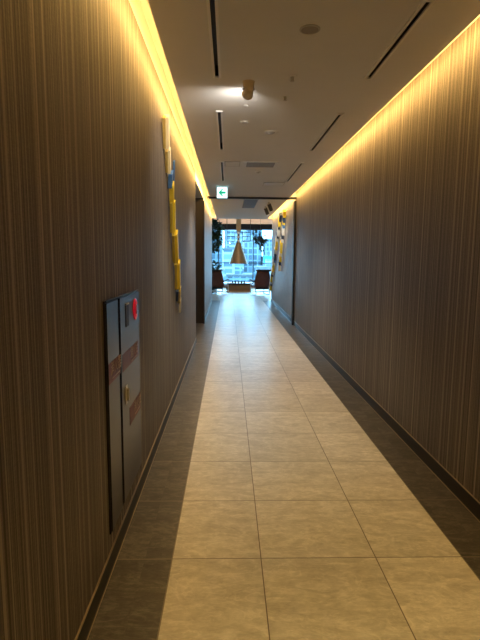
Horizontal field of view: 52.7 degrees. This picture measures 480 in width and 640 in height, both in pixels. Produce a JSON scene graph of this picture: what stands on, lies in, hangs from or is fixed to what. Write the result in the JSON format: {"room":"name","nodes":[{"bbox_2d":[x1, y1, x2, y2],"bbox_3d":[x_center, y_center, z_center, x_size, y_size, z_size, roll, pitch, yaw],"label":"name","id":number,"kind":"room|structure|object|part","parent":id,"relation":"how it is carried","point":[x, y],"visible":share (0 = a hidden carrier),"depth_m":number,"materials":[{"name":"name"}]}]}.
{"room":"hotel corridor","nodes":[
{"label":"hotel corridor","id":0,"kind":"room"},
{"bbox_2d":[0,0,195,639],"bbox_3d":[-0.692,-0.313,2.767,0.100,3.000,11.600,0,7,-1],"label":"wall","id":1,"kind":"structure","parent":0,"point":[85,208],"depth_m":1.78,"materials":[{"name":"wood"}]},
{"bbox_2d":[103,289,141,534],"bbox_3d":[-0.629,0.429,2.704,0.030,1.145,0.819,0,7,-1],"label":"cabinet","id":2,"kind":"object","parent":1,"relation":"attached to","point":[121,312],"visible":1,"depth_m":2.57,"materials":[{"name":"black metal"}]},
{"bbox_3d":[-0.640,0.429,2.704,0.008,1.145,0.819,0,7,-1],"label":"frame","id":3,"kind":"part","parent":2,"relation":"part of","materials":[{"name":"grey metal"}]},
{"bbox_3d":[-0.628,0.466,2.423,0.010,1.123,0.230,0,7,-1],"label":"door","id":4,"kind":"part","parent":2,"relation":"part of","materials":[{"name":"metal"}]},
{"bbox_3d":[-0.642,0.429,2.704,0.004,1.135,0.810,0,7,-1],"label":"plate","id":5,"kind":"part","parent":2,"relation":"part of","materials":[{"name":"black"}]},
{"bbox_3d":[-0.622,0.412,2.682,0.016,0.105,0.050,0,7,-1],"label":"handle","id":6,"kind":"part","parent":2,"relation":"part of","materials":[{"name":"gold metal"}]},
{"bbox_3d":[-0.638,0.411,2.843,0.010,1.123,0.522,0,7,-1],"label":"door","id":7,"kind":"part","parent":2,"relation":"part of","materials":[{"name":"metal"}]},
{"bbox_2d":[133,299,137,319],"bbox_3d":[-0.628,-0.066,2.922,0.010,0.128,0.128,0,7,-1],"label":"lamp","id":8,"kind":"object","parent":2,"relation":"attached to","point":[135,302],"depth_m":2.89,"materials":[{"name":"red plastic"}]},
{"bbox_2d":[75,339,195,639],"bbox_3d":[-0.649,1.119,2.956,0.009,0.111,11.600,0,7,-1],"label":"baseboard","id":9,"kind":"structure","parent":1,"relation":"attached to","point":[83,633],"depth_m":2.62,"materials":[{"name":"brown metal"}]},
{"bbox_2d":[129,0,211,212],"bbox_3d":[-0.780,-2.376,6.732,0.100,0.340,20.000,0,7,-1],"label":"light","id":10,"kind":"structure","parent":1,"relation":"attached to","point":[135,4],"depth_m":4.28,"materials":[{"name":"paint"}]},
{"bbox_2d":[162,115,180,312],"bbox_3d":[-0.657,-0.918,4.809,0.083,1.846,1.271,0,7,-3],"label":"wall sculpture","id":11,"kind":"object","parent":1,"relation":"attached to","point":[165,120],"visible":1,"depth_m":4.65,"materials":[{"name":"yellow"}]},
{"bbox_2d":[195,198,198,322],"bbox_3d":[-2.604,-1.401,11.154,3.324,2.950,0.100,0,7,-1],"label":"wall","id":12,"kind":"structure","parent":0,"point":[196,199],"depth_m":11.14,"materials":[{"name":"brown wood"}]},
{"bbox_2d":[199,198,202,322],"bbox_3d":[-0.893,-1.341,11.146,0.098,2.860,0.012,0,7,-1],"label":"trim","id":13,"kind":"structure","parent":12,"relation":"attached to","point":[200,199],"depth_m":11.14,"materials":[{"name":"black metal"}]},
{"bbox_2d":[203,192,211,313],"bbox_3d":[-0.960,-1.785,13.993,0.100,3.000,5.750,0,7,-1],"label":"wall","id":14,"kind":"structure","parent":0,"point":[208,215],"depth_m":13.86,"materials":[{"name":"grey paint"}]},
{"bbox_2d":[203,201,204,323],"bbox_3d":[-0.828,-1.301,11.114,0.033,2.790,0.090,0,7,-1],"label":"trim","id":15,"kind":"structure","parent":14,"relation":"attached to","point":[203,201],"depth_m":11.07,"materials":[{"name":"black metal"}]},
{"bbox_2d":[205,299,211,318],"bbox_3d":[-0.916,-0.353,14.182,0.009,0.111,5.750,0,7,-1],"label":"baseboard","id":16,"kind":"structure","parent":14,"relation":"attached to","point":[211,299],"depth_m":13.98,"materials":[{"name":"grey metal"}]},
{"bbox_2d":[212,209,271,218],"bbox_3d":[0.073,-3.813,16.783,2.282,0.587,0.260,0,7,-1],"label":"wall","id":17,"kind":"structure","parent":0,"point":[213,212],"depth_m":16.67,"materials":[{"name":"paint"}]},
{"bbox_2d":[213,219,271,223],"bbox_3d":[0.045,-4.848,23.653,8.000,0.320,0.150,0,7,-1],"label":"wall","id":18,"kind":"structure","parent":0,"point":[224,221],"depth_m":23.59,"materials":[{"name":"brown wood"}]},
{"bbox_2d":[212,224,271,228],"bbox_3d":[0.043,-4.566,23.660,8.000,0.240,0.210,0,7,-1],"label":"trim","id":19,"kind":"structure","parent":18,"relation":"attached to","point":[225,226],"depth_m":23.56,"materials":[{"name":"black"}]},
{"bbox_2d":[88,288,479,639],"bbox_3d":[0.038,0.270,10.680,9.000,0.200,27.500,0,7,-1],"label":"floor","id":20,"kind":"structure","parent":0,"point":[275,502],"depth_m":2.90,"materials":[{"name":"tile"}]},
{"bbox_2d":[212,260,221,292],"bbox_3d":[-1.086,-1.865,20.657,0.657,1.426,0.647,-2,8,-16],"label":"plant","id":21,"kind":"object","parent":20,"relation":"on","point":[218,266],"visible":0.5,"depth_m":20.57,"materials":[{"name":"green plant"}]},
{"bbox_2d":[212,219,223,267],"bbox_3d":[-1.222,-2.844,20.993,1.163,3.278,1.138,0,7,-1],"label":"potted tree","id":22,"kind":"object","parent":20,"relation":"on","point":[216,235],"visible":0.52,"depth_m":20.77,"materials":[{"name":"green plant"}]},
{"bbox_2d":[212,269,228,294],"bbox_3d":[-0.896,-1.564,19.853,0.713,1.040,0.820,3,8,20],"label":"lounge chair","id":23,"kind":"object","parent":20,"relation":"on","point":[217,276],"visible":0.8,"depth_m":19.56,"materials":[{"name":"brown leather"}]},
{"bbox_3d":[-0.980,-1.669,19.609,0.674,0.642,0.242,3,8,20],"label":"backrest","id":24,"kind":"part","parent":23,"relation":"part of","materials":[{"name":"brown leather"}]},
{"bbox_2d":[224,282,253,291],"bbox_3d":[-0.080,-1.508,21.995,1.400,0.385,1.000,0,7,-1],"label":"table","id":25,"kind":"object","parent":20,"relation":"on","point":[233,287],"visible":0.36,"depth_m":21.55,"materials":[{"name":"brown wood"}]},
{"bbox_2d":[249,270,270,294],"bbox_3d":[0.838,-1.549,19.845,0.713,1.040,0.820,-2,8,-18],"label":"lounge chair","id":26,"kind":"object","parent":20,"relation":"on","point":[262,278],"visible":0.98,"depth_m":19.58,"materials":[{"name":"brown leather"}]},
{"bbox_3d":[0.916,-1.652,19.598,0.674,0.642,0.242,-2,8,-18],"label":"backrest","id":27,"kind":"part","parent":26,"relation":"part of","materials":[{"name":"brown leather"}]},
{"bbox_2d":[148,0,479,218],"bbox_3d":[0.308,-2.232,6.877,1.777,0.027,20.200,0,7,-1],"label":"ceiling","id":28,"kind":"structure","parent":0,"point":[261,41],"depth_m":3.47,"materials":[{"name":"paint"}]},
{"bbox_2d":[139,0,212,208],"bbox_3d":[0.310,-2.568,6.833,2.282,0.070,20.200,0,7,-1],"label":"cove","id":29,"kind":"object","parent":28,"relation":"attached to","point":[145,6],"depth_m":4.31,"materials":[{"name":"paint"}]},
{"bbox_2d":[206,0,220,77],"bbox_3d":[-0.155,-1.746,2.996,0.060,0.085,1.140,0,7,-1],"label":"air slot","id":30,"kind":"object","parent":28,"relation":"attached to","point":[212,5],"visible":1,"depth_m":2.93,"materials":[{"name":"black metal"}]},
{"bbox_2d":[216,111,223,149],"bbox_3d":[-0.207,-2.032,5.176,0.060,0.085,1.600,0,7,-1],"label":"air slot","id":31,"kind":"object","parent":28,"relation":"attached to","point":[219,114],"visible":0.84,"depth_m":5.11,"materials":[{"name":"black metal"}]},
{"bbox_2d":[217,187,226,197],"bbox_3d":[-0.338,-2.418,9.182,0.200,0.213,0.053,0,7,-1],"label":"exit sign","id":32,"kind":"object","parent":28,"relation":"attached to","point":[221,191],"visible":1,"depth_m":9.16,"materials":[{"name":"white plastic"}]},
{"bbox_2d":[220,161,224,181],"bbox_3d":[-0.275,-2.349,7.595,0.060,0.085,1.760,0,7,-1],"label":"air slot","id":33,"kind":"object","parent":28,"relation":"attached to","point":[221,162],"visible":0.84,"depth_m":7.56,"materials":[{"name":"black metal"}]},
{"bbox_2d":[225,161,239,166],"bbox_3d":[-0.108,-2.220,6.894,0.220,0.008,0.350,0,7,-1],"label":"ceiling hatch","id":34,"kind":"object","parent":28,"relation":"attached to","point":[227,163],"visible":1,"depth_m":6.85,"materials":[{"name":"paint"}]},
{"bbox_3d":[-0.108,-2.221,6.894,0.196,0.006,0.326,0,7,-1],"label":"panel","id":35,"kind":"part","parent":34,"relation":"part of","materials":[{"name":"paint"}]},
{"bbox_2d":[242,80,254,99],"bbox_3d":[0.063,-1.739,3.666,0.098,0.121,0.105,0,7,-1],"label":"ceiling spotlight","id":36,"kind":"object","parent":28,"relation":"attached to","point":[248,88],"visible":1,"depth_m":3.63,"materials":[{"name":"beige"}]},
{"bbox_3d":[0.065,-1.770,3.664,0.084,0.042,0.084,0,7,-1],"label":"stem","id":37,"kind":"part","parent":36,"relation":"part of","materials":[{"name":"beige"}]},
{"bbox_2d":[242,199,257,207],"bbox_3d":[0.237,-2.906,12.159,0.340,0.008,1.950,0,7,-1],"label":"ceiling panel","id":38,"kind":"object","parent":28,"relation":"attached to","point":[247,203],"visible":1,"depth_m":11.99,"materials":[{"name":"grey"}]},
{"bbox_2d":[243,161,278,167],"bbox_3d":[0.291,-2.221,6.934,0.500,0.009,0.410,0,7,-1],"label":"ceiling hatch","id":39,"kind":"object","parent":28,"relation":"attached to","point":[245,163],"visible":1,"depth_m":6.91,"materials":[{"name":"white plastic"}]},
{"bbox_3d":[0.291,-2.223,6.934,0.476,0.006,0.386,0,7,-1],"label":"panel","id":40,"kind":"part","parent":39,"relation":"part of","materials":[{"name":"grey metal"}]},
{"bbox_2d":[267,202,272,211],"bbox_3d":[0.731,-2.740,11.739,0.164,0.222,0.090,-5,9,-37],"label":"spotlight","id":41,"kind":"object","parent":28,"relation":"attached to","point":[269,203],"visible":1,"depth_m":11.70,"materials":[{"name":"grey metal"}]},
{"bbox_2d":[265,130,278,133],"bbox_3d":[0.334,-1.980,5.125,0.150,0.018,0.150,0,7,-1],"label":"smoke detector","id":42,"kind":"object","parent":28,"relation":"attached to","point":[267,131],"visible":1,"depth_m":5.10,"materials":[{"name":"white plastic"}]},
{"bbox_2d":[262,182,284,185],"bbox_3d":[0.607,-2.460,8.771,0.380,0.008,0.400,0,7,-1],"label":"ceiling hatch","id":43,"kind":"object","parent":28,"relation":"attached to","point":[264,183],"visible":1,"depth_m":8.69,"materials":[{"name":"white plastic"}]},
{"bbox_3d":[0.607,-2.461,8.771,0.356,0.006,0.376,0,7,-1],"label":"panel","id":44,"kind":"part","parent":43,"relation":"part of","materials":[{"name":"white plastic"}]},
{"bbox_2d":[288,74,296,81],"bbox_3d":[0.382,-1.763,3.541,0.068,0.036,0.068,0,7,-1],"label":"sprinkler","id":45,"kind":"object","parent":28,"relation":"attached to","point":[292,76],"visible":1,"depth_m":3.53,"materials":[{"name":"white metal"}]},
{"bbox_2d":[286,163,303,181],"bbox_3d":[0.845,-2.343,7.612,0.060,0.085,1.700,0,7,-1],"label":"air slot","id":46,"kind":"object","parent":28,"relation":"attached to","point":[298,167],"visible":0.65,"depth_m":7.51,"materials":[{"name":"black metal"}]},
{"bbox_2d":[299,24,319,33],"bbox_3d":[0.404,-1.681,2.806,0.120,0.007,0.120,0,7,-1],"label":"ceiling speaker","id":47,"kind":"object","parent":28,"relation":"attached to","point":[309,28],"visible":1,"depth_m":2.80,"materials":[{"name":"grey"}]},
{"bbox_2d":[301,26,317,33],"bbox_3d":[0.404,-1.679,2.806,0.100,0.002,0.100,0,7,-1],"label":"grille","id":48,"kind":"object","parent":47,"relation":"attached to","point":[304,29],"depth_m":2.80,"materials":[{"name":"beige metal"}]},
{"bbox_2d":[309,113,343,150],"bbox_3d":[0.902,-2.028,5.208,0.060,0.085,1.570,0,7,-1],"label":"air slot","id":49,"kind":"object","parent":28,"relation":"attached to","point":[338,116],"visible":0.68,"depth_m":5.03,"materials":[{"name":"black metal"}]},
{"bbox_2d":[364,0,435,78],"bbox_3d":[0.955,-1.739,3.008,0.060,0.085,1.110,0,7,-1],"label":"air slot","id":50,"kind":"object","parent":28,"relation":"attached to","point":[425,5],"visible":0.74,"depth_m":2.87,"materials":[{"name":"black metal"}]},
{"bbox_2d":[271,16,479,501],"bbox_3d":[1.390,-0.849,6.984,0.100,3.000,20.000,0,7,-1],"label":"wall","id":51,"kind":"structure","parent":0,"point":[387,250],"depth_m":4.02,"materials":[{"name":"wood"}]},
{"bbox_2d":[207,196,296,199],"bbox_3d":[0.265,-2.723,10.807,1.979,0.045,0.120,0,7,-1],"label":"trim","id":52,"kind":"structure","parent":51,"relation":"attached to","point":[208,197],"depth_m":10.76,"materials":[{"name":"black"}]},
{"bbox_2d":[269,212,281,290],"bbox_3d":[1.088,-2.010,15.165,0.104,2.400,3.106,0,7,-1],"label":"wall sculpture","id":53,"kind":"object","parent":51,"relation":"attached to","point":[280,213],"visible":1,"depth_m":14.81,"materials":[{"name":"yellow"}]},
{"bbox_2d":[278,210,285,270],"bbox_3d":[1.140,-2.126,13.173,0.105,1.614,1.192,0,7,-1],"label":"wall sculpture","id":54,"kind":"object","parent":51,"relation":"attached to","point":[284,211],"visible":1,"depth_m":13.09,"materials":[{"name":"yellow"}]},
{"bbox_2d":[291,201,296,324],"bbox_3d":[1.221,-1.274,11.030,0.045,2.790,0.180,0,7,-1],"label":"trim","id":55,"kind":"structure","parent":51,"relation":"attached to","point":[294,202],"depth_m":10.96,"materials":[{"name":"black"}]},
{"bbox_2d":[271,299,479,521],"bbox_3d":[1.324,0.583,7.170,0.009,0.111,20.000,0,7,-1],"label":"baseboard","id":56,"kind":"structure","parent":51,"relation":"attached to","point":[454,486],"depth_m":4.00,"materials":[{"name":"brown metal"}]},
{"bbox_2d":[276,15,479,210],"bbox_3d":[1.404,-2.436,6.776,0.096,0.200,20.000,0,7,-1],"label":"trim","id":57,"kind":"structure","parent":51,"relation":"attached to","point":[479,15],"depth_m":4.09,"materials":[{"name":"paint"}]},
{"bbox_3d":[0.129,-4.604,20.181,8.200,0.100,7.000,0,7,-1],"label":"ceiling","id":58,"kind":"structure","parent":0,"visible":0},
{"bbox_2d":[229,219,247,263],"bbox_3d":[-0.066,-3.626,21.617,0.850,2.215,0.850,0,7,-1],"label":"cone pendant","id":59,"kind":"object","parent":58,"relation":"hanging from","point":[238,256],"visible":0.97,"depth_m":21.48,"materials":[{"name":"brown metal"}]},
{"bbox_3d":[-0.060,-4.333,21.524,0.210,0.790,0.120,0,7,-1],"label":"stem","id":60,"kind":"part","parent":59,"relation":"part of","materials":[{"name":"brown wood"}]},
{"bbox_3d":[-0.071,-2.997,21.699,0.840,0.925,0.840,0,7,-1],"label":"lamp shade","id":61,"kind":"part","parent":59,"relation":"part of","materials":[{"name":"brown metal"}]},
{"bbox_2d":[227,219,250,241],"bbox_3d":[-0.058,-4.149,21.800,1.088,1.226,0.028,0,7,-1],"label":"rack","id":62,"kind":"object","parent":58,"relation":"hanging from","point":[250,219],"visible":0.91,"depth_m":21.83,"materials":[{"name":"black"}]},
{"bbox_3d":[0.292,-4.147,21.809,0.388,1.226,0.028,0,7,-1],"label":"frame","id":63,"kind":"part","parent":62,"relation":"part of","materials":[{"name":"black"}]},
{"bbox_2d":[252,219,268,251],"bbox_3d":[0.893,-3.837,21.310,0.821,1.702,0.573,0,7,-1],"label":"hanging plant","id":64,"kind":"object","parent":58,"relation":"hanging from","point":[259,239],"visible":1,"depth_m":21.28,"materials":[{"name":"green plant"}]},
{"label":"outside","id":65,"kind":"structure","parent":0,"visible":0},
{"bbox_3d":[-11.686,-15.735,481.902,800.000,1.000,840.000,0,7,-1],"label":"ground","id":66,"kind":"structure","parent":65,"visible":0},
{"bbox_2d":[212,240,222,267],"bbox_3d":[-14.251,-13.073,238.051,11.600,57.000,16.600,0,7,-1],"label":"building","id":67,"kind":"structure","parent":66,"relation":"on","point":[214,256],"depth_m":227.90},
{"bbox_2d":[222,243,244,279],"bbox_3d":[-3.217,-8.893,223.729,9.800,52.600,16.600,0,7,-1],"label":"building","id":68,"kind":"structure","parent":66,"relation":"on","point":[227,252],"depth_m":213.62,"materials":[{"name":"blue glass"}]},
{"bbox_2d":[224,230,245,247],"bbox_3d":[-3.841,-35.008,348.413,15.600,72.000,20.600,0,7,-1],"label":"building","id":69,"kind":"structure","parent":66,"relation":"on","point":[226,239],"depth_m":335.42,"materials":[{"name":"blue glass"}]},
{"bbox_2d":[226,267,253,281],"bbox_3d":[-0.283,3.152,168.883,9.300,43.000,14.600,0,7,-1],"label":"building","id":70,"kind":"structure","parent":66,"relation":"on","point":[237,275],"depth_m":159.65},
{"bbox_2d":[243,235,260,280],"bbox_3d":[5.559,-12.086,233.608,8.200,56.500,16.600,0,7,-1],"label":"building","id":71,"kind":"structure","parent":66,"relation":"on","point":[248,246],"depth_m":223.38,"materials":[{"name":"blue glass"}]},
{"bbox_2d":[246,230,261,255],"bbox_3d":[9.907,-34.757,358.861,11.600,69.000,20.600,0,7,-1],"label":"building","id":72,"kind":"structure","parent":66,"relation":"on","point":[247,234],"depth_m":345.31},
{"bbox_2d":[254,259,271,275],"bbox_3d":[10.187,2.980,160.030,10.400,45.800,16.600,0,7,-1],"label":"building","id":73,"kind":"structure","parent":66,"relation":"on","point":[267,266],"depth_m":153.60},
{"bbox_2d":[261,251,271,265],"bbox_3d":[15.748,-7.759,229.273,12.000,49.200,16.800,0,7,-1],"label":"building","id":74,"kind":"structure","parent":66,"relation":"on","point":[263,258],"depth_m":218.77,"materials":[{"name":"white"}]},
{"bbox_2d":[263,239,271,255],"bbox_3d":[26.226,-28.770,344.902,19.600,61.000,20.600,0,7,-1],"label":"building","id":75,"kind":"structure","parent":66,"relation":"on","point":[268,247],"depth_m":332.00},
{"bbox_3d":[0.022,-1.721,24.037,8.000,0.280,0.200,0,7,-1],"label":"window sill","id":76,"kind":"structure","parent":0,"visible":0},
{"bbox_2d":[214,229,271,282],"bbox_3d":[0.033,-3.153,23.840,8.000,2.610,0.080,0,7,-1],"label":"window","id":77,"kind":"structure","parent":76,"relation":"attached to","point":[214,229],"depth_m":23.80,"materials":[{"name":"black"}]}
]}

